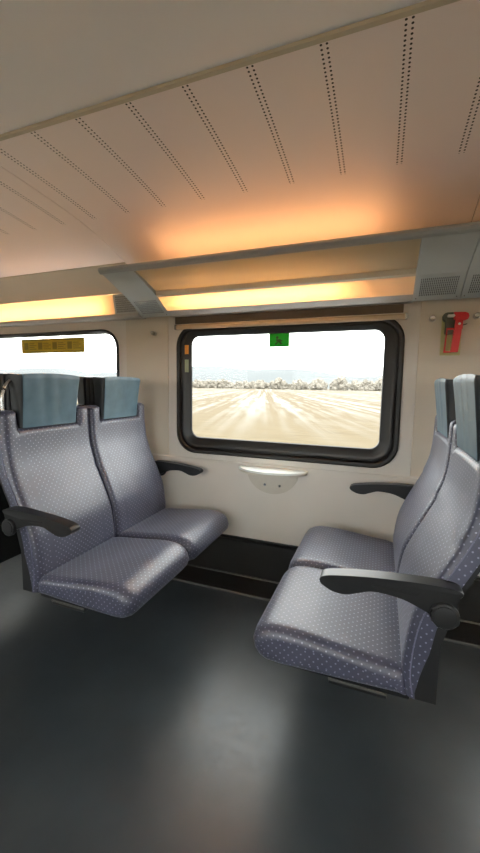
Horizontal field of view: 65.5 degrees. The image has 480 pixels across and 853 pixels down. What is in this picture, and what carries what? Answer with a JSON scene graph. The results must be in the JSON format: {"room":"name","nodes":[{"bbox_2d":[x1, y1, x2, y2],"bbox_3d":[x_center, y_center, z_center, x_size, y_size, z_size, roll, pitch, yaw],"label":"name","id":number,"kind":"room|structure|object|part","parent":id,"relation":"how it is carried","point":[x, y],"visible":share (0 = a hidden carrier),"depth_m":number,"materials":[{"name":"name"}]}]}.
{"room":"train carriage","nodes":[
{"label":"train carriage","id":0,"kind":"room"},
{"bbox_2d":[0,293,420,477],"bbox_3d":[0.244,-0.152,2.311,5.750,2.300,0.100,3,7,21],"label":"wall","id":1,"kind":"structure","parent":0,"point":[400,465],"depth_m":2.25,"materials":[{"name":"plastic"}]},
{"bbox_2d":[0,295,114,321],"bbox_3d":[-1.619,-0.857,2.788,1.660,0.125,0.027,3,7,21],"label":"light","id":2,"kind":"object","parent":1,"relation":"attached to","point":[85,307],"depth_m":2.66,"materials":[{"name":"plastic"}]},
{"bbox_2d":[0,329,118,376],"bbox_3d":[-1.502,-0.306,2.909,1.380,0.834,0.042,3,7,21],"label":"window","id":3,"kind":"structure","parent":1,"relation":"in","point":[100,331],"depth_m":2.77,"materials":[{"name":"rubber"}]},
{"bbox_2d":[21,337,84,353],"bbox_3d":[-1.446,-0.621,2.870,0.636,0.110,0.002,3,7,21],"label":"sticker","id":4,"kind":"object","parent":3,"relation":"attached to","point":[75,344],"visible":1,"depth_m":2.86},
{"bbox_2d":[0,166,125,277],"bbox_3d":[-1.725,-1.089,2.200,1.846,0.166,0.921,3,7,21],"label":"ceiling panel","id":5,"kind":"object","parent":1,"relation":"attached to","point":[37,235],"depth_m":2.12,"materials":[{"name":"white plastic"}]},
{"bbox_2d":[51,599,88,612],"bbox_3d":[-0.512,0.706,2.032,0.200,0.075,1.089,3,7,21],"label":"beam","id":6,"kind":"structure","parent":1,"relation":"attached to","point":[55,602],"depth_m":1.52,"materials":[{"name":"grey metal"}]},
{"bbox_2d":[0,373,188,617],"bbox_3d":[-0.644,0.239,1.645,0.692,0.938,0.544,3,7,21],"label":"seat","id":7,"kind":"object","parent":6,"relation":"on","point":[60,511],"visible":1,"depth_m":1.62,"materials":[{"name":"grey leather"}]},
{"bbox_3d":[-0.975,-0.117,1.571,0.015,0.177,0.072,3,7,21],"label":"grab handle","id":8,"kind":"part","parent":7,"relation":"part of","materials":[{"name":"metal"}]},
{"bbox_3d":[-0.779,0.378,1.457,0.356,0.091,0.044,3,7,21],"label":"armrest","id":9,"kind":"part","parent":7,"relation":"part of","materials":[{"name":"black plastic"}]},
{"bbox_3d":[-0.837,0.289,1.754,0.222,0.745,0.484,3,7,21],"label":"backrest","id":10,"kind":"part","parent":7,"relation":"part of","materials":[{"name":"grey fabric"}]},
{"bbox_2d":[38,537,188,617],"bbox_3d":[-0.538,0.636,1.676,0.475,0.129,0.486,3,7,21],"label":"cushion","id":11,"kind":"object","parent":7,"relation":"on","point":[112,576],"depth_m":1.55,"materials":[{"name":"grey fabric"}]},
{"bbox_2d":[84,377,228,560],"bbox_3d":[-0.443,0.185,2.171,0.692,0.938,0.563,3,7,21],"label":"seat","id":12,"kind":"object","parent":6,"relation":"on","point":[130,475],"visible":0.9,"depth_m":2.12,"materials":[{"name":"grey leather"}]},
{"bbox_3d":[-0.660,0.241,2.218,0.222,0.745,0.484,3,7,21],"label":"backrest","id":13,"kind":"part","parent":12,"relation":"part of","materials":[{"name":"grey fabric"}]},
{"bbox_2d":[119,508,228,560],"bbox_3d":[-0.361,0.588,2.140,0.475,0.129,0.486,3,7,21],"label":"cushion","id":14,"kind":"object","parent":12,"relation":"on","point":[195,530],"depth_m":2.06,"materials":[{"name":"grey fabric"}]},
{"bbox_3d":[-0.408,0.278,2.430,0.356,0.091,0.044,3,7,21],"label":"armrest","id":15,"kind":"part","parent":12,"relation":"part of","materials":[{"name":"black plastic"}]},
{"bbox_2d":[114,295,134,312],"bbox_3d":[-0.759,-0.809,2.463,0.150,0.103,0.020,3,7,21],"label":"air vent","id":16,"kind":"object","parent":1,"relation":"attached to","point":[122,304],"depth_m":2.47,"materials":[{"name":"grey metal"}]},
{"bbox_2d":[126,316,168,453],"bbox_3d":[-0.638,-0.279,2.577,0.336,0.928,0.007,3,7,21],"label":"wall panel","id":17,"kind":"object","parent":1,"relation":"attached to","point":[147,354],"depth_m":2.56,"materials":[{"name":"plastic"}]},
{"bbox_2d":[133,300,163,313],"bbox_3d":[-0.580,-0.756,2.365,0.164,0.060,0.100,3,7,21],"label":"air vent","id":18,"kind":"object","parent":1,"relation":"attached to","point":[142,306],"depth_m":2.36,"materials":[{"name":"grey metal"}]},
{"bbox_2d":[0,0,479,263],"bbox_3d":[0.039,-0.952,1.650,1.846,0.271,1.123,3,7,21],"label":"ceiling panel","id":19,"kind":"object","parent":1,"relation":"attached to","point":[374,130],"depth_m":1.39,"materials":[{"name":"white plastic"}]},
{"bbox_2d":[0,221,479,327],"bbox_3d":[0.153,-0.813,1.972,5.550,0.311,0.457,3,7,21],"label":"luggage rack","id":20,"kind":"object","parent":1,"relation":"attached to","point":[429,263],"depth_m":1.97,"materials":[{"name":"grey metal"}]},
{"bbox_3d":[-1.552,-0.984,2.682,1.847,0.149,0.107,3,7,21],"label":"panel","id":21,"kind":"part","parent":20,"relation":"part of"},
{"bbox_3d":[0.124,-0.801,1.898,1.422,0.074,0.220,3,7,21],"label":"panel","id":22,"kind":"part","parent":20,"relation":"part of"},
{"bbox_3d":[0.079,-0.825,1.775,1.850,0.034,0.040,3,7,21],"label":"rail","id":23,"kind":"part","parent":20,"relation":"part of","materials":[{"name":"grey metal"}]},
{"bbox_2d":[239,465,307,493],"bbox_3d":[0.175,0.342,2.245,0.434,0.163,0.145,3,7,21],"label":"table","id":24,"kind":"object","parent":1,"relation":"attached to","point":[269,480],"visible":1,"depth_m":2.27,"materials":[{"name":"plastic"}]},
{"bbox_3d":[0.198,0.348,2.308,0.324,0.138,0.012,3,7,21],"label":"support plate","id":25,"kind":"part","parent":24,"relation":"part of","materials":[{"name":"white plastic"}]},
{"bbox_2d":[158,276,414,310],"bbox_3d":[0.184,-0.724,2.069,1.422,0.069,0.110,3,7,21],"label":"light","id":26,"kind":"object","parent":1,"relation":"attached to","point":[347,289],"depth_m":2.02,"materials":[{"name":"plastic"}]},
{"bbox_2d":[176,320,404,467],"bbox_3d":[0.228,-0.212,2.260,1.380,0.834,0.042,3,7,21],"label":"window","id":27,"kind":"structure","parent":1,"relation":"in","point":[384,452],"depth_m":2.19,"materials":[{"name":"rubber"}]},
{"bbox_2d":[185,360,188,371],"bbox_3d":[-0.349,-0.397,2.446,0.028,0.082,0.001,3,7,21],"label":"sticker","id":28,"kind":"object","parent":27,"relation":"attached to","point":[186,361],"visible":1,"depth_m":2.44,"materials":[{"name":"grey plastic"}]},
{"bbox_2d":[185,345,188,353],"bbox_3d":[-0.347,-0.501,2.434,0.028,0.058,0.001,3,7,21],"label":"sticker","id":29,"kind":"object","parent":27,"relation":"attached to","point":[186,346],"visible":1,"depth_m":2.43,"materials":[{"name":"orange plastic"}]},
{"bbox_2d":[269,333,289,346],"bbox_3d":[0.235,-0.518,2.240,0.124,0.080,0.002,3,7,21],"label":"sticker","id":30,"kind":"object","parent":27,"relation":"attached to","point":[281,339],"visible":1,"depth_m":2.24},
{"bbox_2d":[174,304,407,329],"bbox_3d":[0.226,-0.637,2.197,1.396,0.082,0.029,3,7,21],"label":"roller blind","id":31,"kind":"object","parent":27,"relation":"attached to","point":[394,308],"visible":1,"depth_m":2.16,"materials":[{"name":"fabric"}]},
{"bbox_3d":[0.228,-0.613,2.201,1.380,0.032,0.025,3,7,21],"label":"rail","id":32,"kind":"part","parent":31,"relation":"part of","materials":[{"name":"metal"}]},
{"bbox_2d":[152,454,479,575],"bbox_3d":[0.216,0.484,2.328,5.550,0.492,0.011,3,7,21],"label":"wall panel","id":33,"kind":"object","parent":1,"relation":"attached to","point":[321,497],"depth_m":2.31,"materials":[{"name":"plastic"}]},
{"bbox_2d":[174,565,479,644],"bbox_3d":[0.171,1.002,2.286,5.550,0.011,0.191,3,7,21],"label":"trim","id":34,"kind":"structure","parent":1,"relation":"attached to","point":[465,632],"depth_m":2.33,"materials":[{"name":"black plastic"}]},
{"bbox_2d":[187,564,479,624],"bbox_3d":[0.204,0.986,2.369,5.550,0.007,0.011,3,7,21],"label":"trim","id":35,"kind":"structure","parent":1,"relation":"attached to","point":[187,564],"depth_m":2.42,"materials":[{"name":"metal"}]},
{"bbox_2d":[188,534,479,622],"bbox_3d":[0.210,0.864,2.368,5.550,0.268,0.015,3,7,21],"label":"baseboard","id":36,"kind":"structure","parent":1,"relation":"attached to","point":[261,561],"depth_m":2.40,"materials":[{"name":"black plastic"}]},
{"bbox_2d":[429,315,435,321],"bbox_3d":[0.984,-0.552,1.909,0.032,0.032,0.034,3,7,21],"label":"coat hook","id":37,"kind":"object","parent":1,"relation":"attached to","point":[432,318],"visible":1,"depth_m":1.90,"materials":[{"name":"metal"}]},
{"bbox_2d":[418,275,459,295],"bbox_3d":[0.950,-0.673,1.791,0.164,0.060,0.100,3,7,21],"label":"air vent","id":38,"kind":"object","parent":1,"relation":"attached to","point":[428,285],"depth_m":1.79,"materials":[{"name":"grey metal"}]},
{"bbox_2d":[410,297,479,476],"bbox_3d":[1.091,-0.185,1.928,0.336,0.928,0.007,3,7,21],"label":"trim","id":39,"kind":"structure","parent":1,"relation":"attached to","point":[431,366],"depth_m":1.94,"materials":[{"name":"plastic"}]},
{"bbox_2d":[439,321,461,355],"bbox_3d":[1.074,-0.463,1.901,0.092,0.200,0.002,3,7,21],"label":"plate","id":40,"kind":"object","parent":1,"relation":"attached to","point":[449,337],"visible":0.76,"depth_m":1.91,"materials":[{"name":"beige plastic"}]},
{"bbox_2d":[442,312,466,334],"bbox_3d":[1.075,-0.518,1.873,0.109,0.106,0.037,3,7,21],"label":"holder","id":41,"kind":"object","parent":40,"relation":"attached to","point":[449,322],"visible":0.7,"depth_m":1.87,"materials":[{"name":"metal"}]},
{"bbox_2d":[443,312,469,352],"bbox_3d":[1.070,-0.466,1.848,0.102,0.197,0.026,3,7,21],"label":"hammer","id":42,"kind":"object","parent":41,"relation":"attached to","point":[459,317],"visible":1,"depth_m":1.84,"materials":[{"name":"red plastic"}]},
{"bbox_2d":[467,274,479,292],"bbox_3d":[1.150,-0.662,1.716,0.164,0.060,0.100,3,7,21],"label":"air vent","id":43,"kind":"object","parent":1,"relation":"attached to","point":[473,280],"depth_m":1.74,"materials":[{"name":"grey metal"}]},
{"bbox_2d":[472,197,479,221],"bbox_3d":[1.769,-0.858,1.000,1.846,0.271,1.123,3,7,21],"label":"trim","id":44,"kind":"structure","parent":1,"relation":"attached to","point":[476,217],"depth_m":1.61,"materials":[{"name":"white plastic"}]},
{"bbox_2d":[473,312,479,318],"bbox_3d":[1.167,-0.546,1.839,0.032,0.032,0.034,3,7,21],"label":"coat hook","id":45,"kind":"object","parent":1,"relation":"attached to","point":[475,315],"visible":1,"depth_m":1.83,"materials":[{"name":"metal"}]},
{"bbox_3d":[-1.185,0.669,2.286,0.200,0.075,1.085,3,7,21],"label":"beam","id":46,"kind":"structure","parent":1,"relation":"attached to","visible":0},
{"bbox_2d":[0,373,20,562],"bbox_3d":[-1.296,0.204,1.890,0.692,0.938,0.544,3,7,21],"label":"seat","id":47,"kind":"object","parent":46,"relation":"on","point":[9,545],"visible":0.02,"depth_m":1.79,"materials":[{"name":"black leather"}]},
{"bbox_2d":[77,376,92,405],"bbox_3d":[-1.096,0.150,2.416,0.692,0.938,0.563,3,7,21],"label":"seat","id":48,"kind":"object","parent":46,"relation":"on","point":[83,397],"visible":0.03,"depth_m":2.08,"materials":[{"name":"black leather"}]},
{"bbox_2d":[0,0,425,134],"bbox_3d":[-0.493,-0.988,0.227,5.750,0.109,1.862,3,7,21],"label":"ceiling","id":49,"kind":"structure","parent":0,"point":[58,57],"depth_m":0.98,"materials":[{"name":"white plastic"}]},
{"bbox_2d":[0,0,459,140],"bbox_3d":[-0.161,-1.070,1.100,5.550,0.104,0.018,3,7,21],"label":"trim","id":50,"kind":"structure","parent":49,"relation":"attached to","point":[426,5],"depth_m":1.03,"materials":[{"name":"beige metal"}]},
{"bbox_2d":[0,554,479,852],"bbox_3d":[-0.313,1.178,1.020,5.750,0.080,3.150,3,7,21],"label":"floor","id":51,"kind":"structure","parent":0,"point":[163,727],"depth_m":1.31,"materials":[{"name":"plastic"}]},
{"bbox_2d":[172,578,479,648],"bbox_3d":[0.136,1.011,2.192,5.550,0.013,0.011,3,7,21],"label":"trim","id":52,"kind":"structure","parent":51,"relation":"on","point":[176,579],"depth_m":2.23,"materials":[{"name":"metal"}]},
{"bbox_2d":[328,677,386,698],"bbox_3d":[0.544,0.763,1.635,0.200,0.075,1.089,3,7,21],"label":"beam","id":53,"kind":"structure","parent":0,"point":[376,693],"depth_m":1.13,"materials":[{"name":"grey metal"}]},
{"bbox_2d":[253,374,479,704],"bbox_3d":[0.433,0.298,1.240,0.692,0.938,0.544,3,7,21],"label":"seat","id":54,"kind":"object","parent":53,"relation":"on","point":[382,631],"visible":1,"depth_m":1.11,"materials":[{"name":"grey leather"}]},
{"bbox_2d":[253,566,405,694],"bbox_3d":[0.337,0.684,1.347,0.475,0.129,0.486,3,7,21],"label":"cushion","id":55,"kind":"object","parent":54,"relation":"on","point":[356,638],"depth_m":1.19,"materials":[{"name":"grey fabric"}]},
{"bbox_3d":[0.399,0.443,1.015,0.356,0.091,0.044,3,7,21],"label":"armrest","id":56,"kind":"part","parent":54,"relation":"part of","materials":[{"name":"black plastic"}]},
{"bbox_3d":[0.645,0.369,1.197,0.222,0.745,0.484,3,7,21],"label":"backrest","id":57,"kind":"part","parent":54,"relation":"part of","materials":[{"name":"grey fabric"}]},
{"bbox_2d":[289,378,455,572],"bbox_3d":[0.634,0.244,1.766,0.692,0.938,0.563,3,7,21],"label":"seat","id":58,"kind":"object","parent":53,"relation":"on","point":[321,547],"visible":0.63,"depth_m":1.70,"materials":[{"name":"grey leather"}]},
{"bbox_2d":[289,526,394,571],"bbox_3d":[0.513,0.636,1.812,0.475,0.129,0.486,3,7,21],"label":"cushion","id":59,"kind":"object","parent":58,"relation":"on","point":[321,547],"depth_m":1.77,"materials":[{"name":"grey fabric"}]},
{"bbox_3d":[0.769,0.342,1.988,0.356,0.091,0.044,3,7,21],"label":"armrest","id":60,"kind":"part","parent":58,"relation":"part of","materials":[{"name":"black plastic"}]},
{"bbox_3d":[0.822,0.322,1.661,0.222,0.745,0.484,3,7,21],"label":"backrest","id":61,"kind":"part","parent":58,"relation":"part of","materials":[{"name":"grey fabric"}]},
{"label":"outside","id":62,"kind":"structure","parent":0,"visible":0},
{"bbox_2d":[77,388,381,447],"bbox_3d":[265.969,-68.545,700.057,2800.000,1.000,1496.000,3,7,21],"label":"ground","id":63,"kind":"structure","parent":62,"point":[348,418],"depth_m":40.66,"materials":[{"name":"beige sand"}]},
{"bbox_2d":[0,366,381,388],"bbox_3d":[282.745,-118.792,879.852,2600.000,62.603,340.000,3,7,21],"label":"hills","id":64,"kind":"structure","parent":63,"relation":"on","point":[203,373],"depth_m":889.67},
{"bbox_2d":[197,381,208,387],"bbox_3d":[-43.977,-49.064,442.686,16.253,11.104,8.928,5,7,34],"label":"tree","id":65,"kind":"object","parent":63,"relation":"on","point":[204,384],"visible":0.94,"depth_m":439.19,"materials":[{"name":"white plant"}]},
{"bbox_2d":[206,379,213,387],"bbox_3d":[-38.778,-53.238,467.644,14.738,12.544,8.642,5,7,31],"label":"tree","id":66,"kind":"object","parent":63,"relation":"on","point":[211,384],"visible":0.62,"depth_m":464.67,"materials":[{"name":"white plant"}]},
{"bbox_2d":[214,379,224,388],"bbox_3d":[-23.375,-48.708,431.479,13.795,11.742,8.089,5,7,33],"label":"tree","id":67,"kind":"object","parent":63,"relation":"on","point":[219,383],"visible":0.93,"depth_m":429.01,"materials":[{"name":"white plant"}]},
{"bbox_2d":[221,379,230,387],"bbox_3d":[-20.577,-51.733,461.122,20.084,14.898,10.745,3,7,20],"label":"tree","id":68,"kind":"object","parent":63,"relation":"on","point":[226,383],"visible":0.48,"depth_m":457.80,"materials":[{"name":"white plant"}]},
{"bbox_2d":[231,381,243,388],"bbox_3d":[-2.651,-46.145,424.444,15.214,11.286,8.140,4,7,24],"label":"tree","id":69,"kind":"object","parent":63,"relation":"on","point":[237,385],"visible":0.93,"depth_m":422.26,"materials":[{"name":"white plant"}]},
{"bbox_2d":[239,381,249,388],"bbox_3d":[4.166,-49.703,454.036,16.524,11.289,9.077,2,6,11],"label":"tree","id":70,"kind":"object","parent":63,"relation":"on","point":[245,384],"visible":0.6,"depth_m":450.97,"materials":[{"name":"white plant"}]},
{"bbox_2d":[252,382,263,388],"bbox_3d":[20.731,-44.938,417.437,14.534,9.930,7.984,3,7,19],"label":"tree","id":71,"kind":"object","parent":63,"relation":"on","point":[256,385],"visible":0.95,"depth_m":416.01,"materials":[{"name":"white plant"}]},
{"bbox_2d":[261,380,269,388],"bbox_3d":[27.757,-51.770,469.923,19.204,14.245,10.274,3,7,21],"label":"tree","id":72,"kind":"object","parent":63,"relation":"on","point":[266,385],"visible":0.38,"depth_m":466.71,"materials":[{"name":"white plant"}]},
{"bbox_2d":[271,377,286,389],"bbox_3d":[42.448,-47.009,411.265,17.162,14.608,10.063,4,7,27],"label":"tree","id":73,"kind":"object","parent":63,"relation":"on","point":[276,385],"visible":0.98,"depth_m":408.57,"materials":[{"name":"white plant"}]},
{"bbox_2d":[290,379,308,389],"bbox_3d":[64.477,-44.279,403.886,19.850,14.724,10.620,2,6,8],"label":"tree","id":74,"kind":"object","parent":63,"relation":"on","point":[299,384],"visible":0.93,"depth_m":401.45,"materials":[{"name":"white plant"}]},
{"bbox_2d":[310,380,326,389],"bbox_3d":[82.130,-42.382,392.419,18.088,12.357,9.936,4,7,28],"label":"tree","id":75,"kind":"object","parent":63,"relation":"on","point":[321,385],"visible":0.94,"depth_m":389.10,"materials":[{"name":"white plant"}]},
{"bbox_2d":[311,377,326,389],"bbox_3d":[89.643,-47.896,421.794,18.121,15.424,10.625,3,7,21],"label":"tree","id":76,"kind":"object","parent":63,"relation":"on","point":[319,378],"visible":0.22,"depth_m":418.25,"materials":[{"name":"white plant"}]},
{"bbox_2d":[332,376,350,390],"bbox_3d":[104.330,-44.053,384.210,19.166,16.314,11.238,5,8,35],"label":"tree","id":77,"kind":"object","parent":63,"relation":"on","point":[341,381],"visible":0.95,"depth_m":381.20,"materials":[{"name":"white plant"}]},
{"bbox_2d":[349,380,357,389],"bbox_3d":[132.916,-47.560,432.289,16.035,13.649,9.403,2,6,10],"label":"tree","id":78,"kind":"object","parent":63,"relation":"on","point":[353,382],"visible":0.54,"depth_m":430.27,"materials":[{"name":"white plant"}]},
{"bbox_2d":[355,379,374,390],"bbox_3d":[126.318,-40.595,377.648,19.923,14.779,10.659,2,6,8],"label":"tree","id":79,"kind":"object","parent":63,"relation":"on","point":[366,385],"visible":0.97,"depth_m":375.20,"materials":[{"name":"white plant"}]},
{"bbox_2d":[373,376,381,390],"bbox_3d":[151.631,-45.004,395.791,20.011,17.032,11.733,4,7,26],"label":"tree","id":80,"kind":"object","parent":63,"relation":"on","point":[377,385],"visible":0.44,"depth_m":395.13,"materials":[{"name":"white plant"}]}
]}

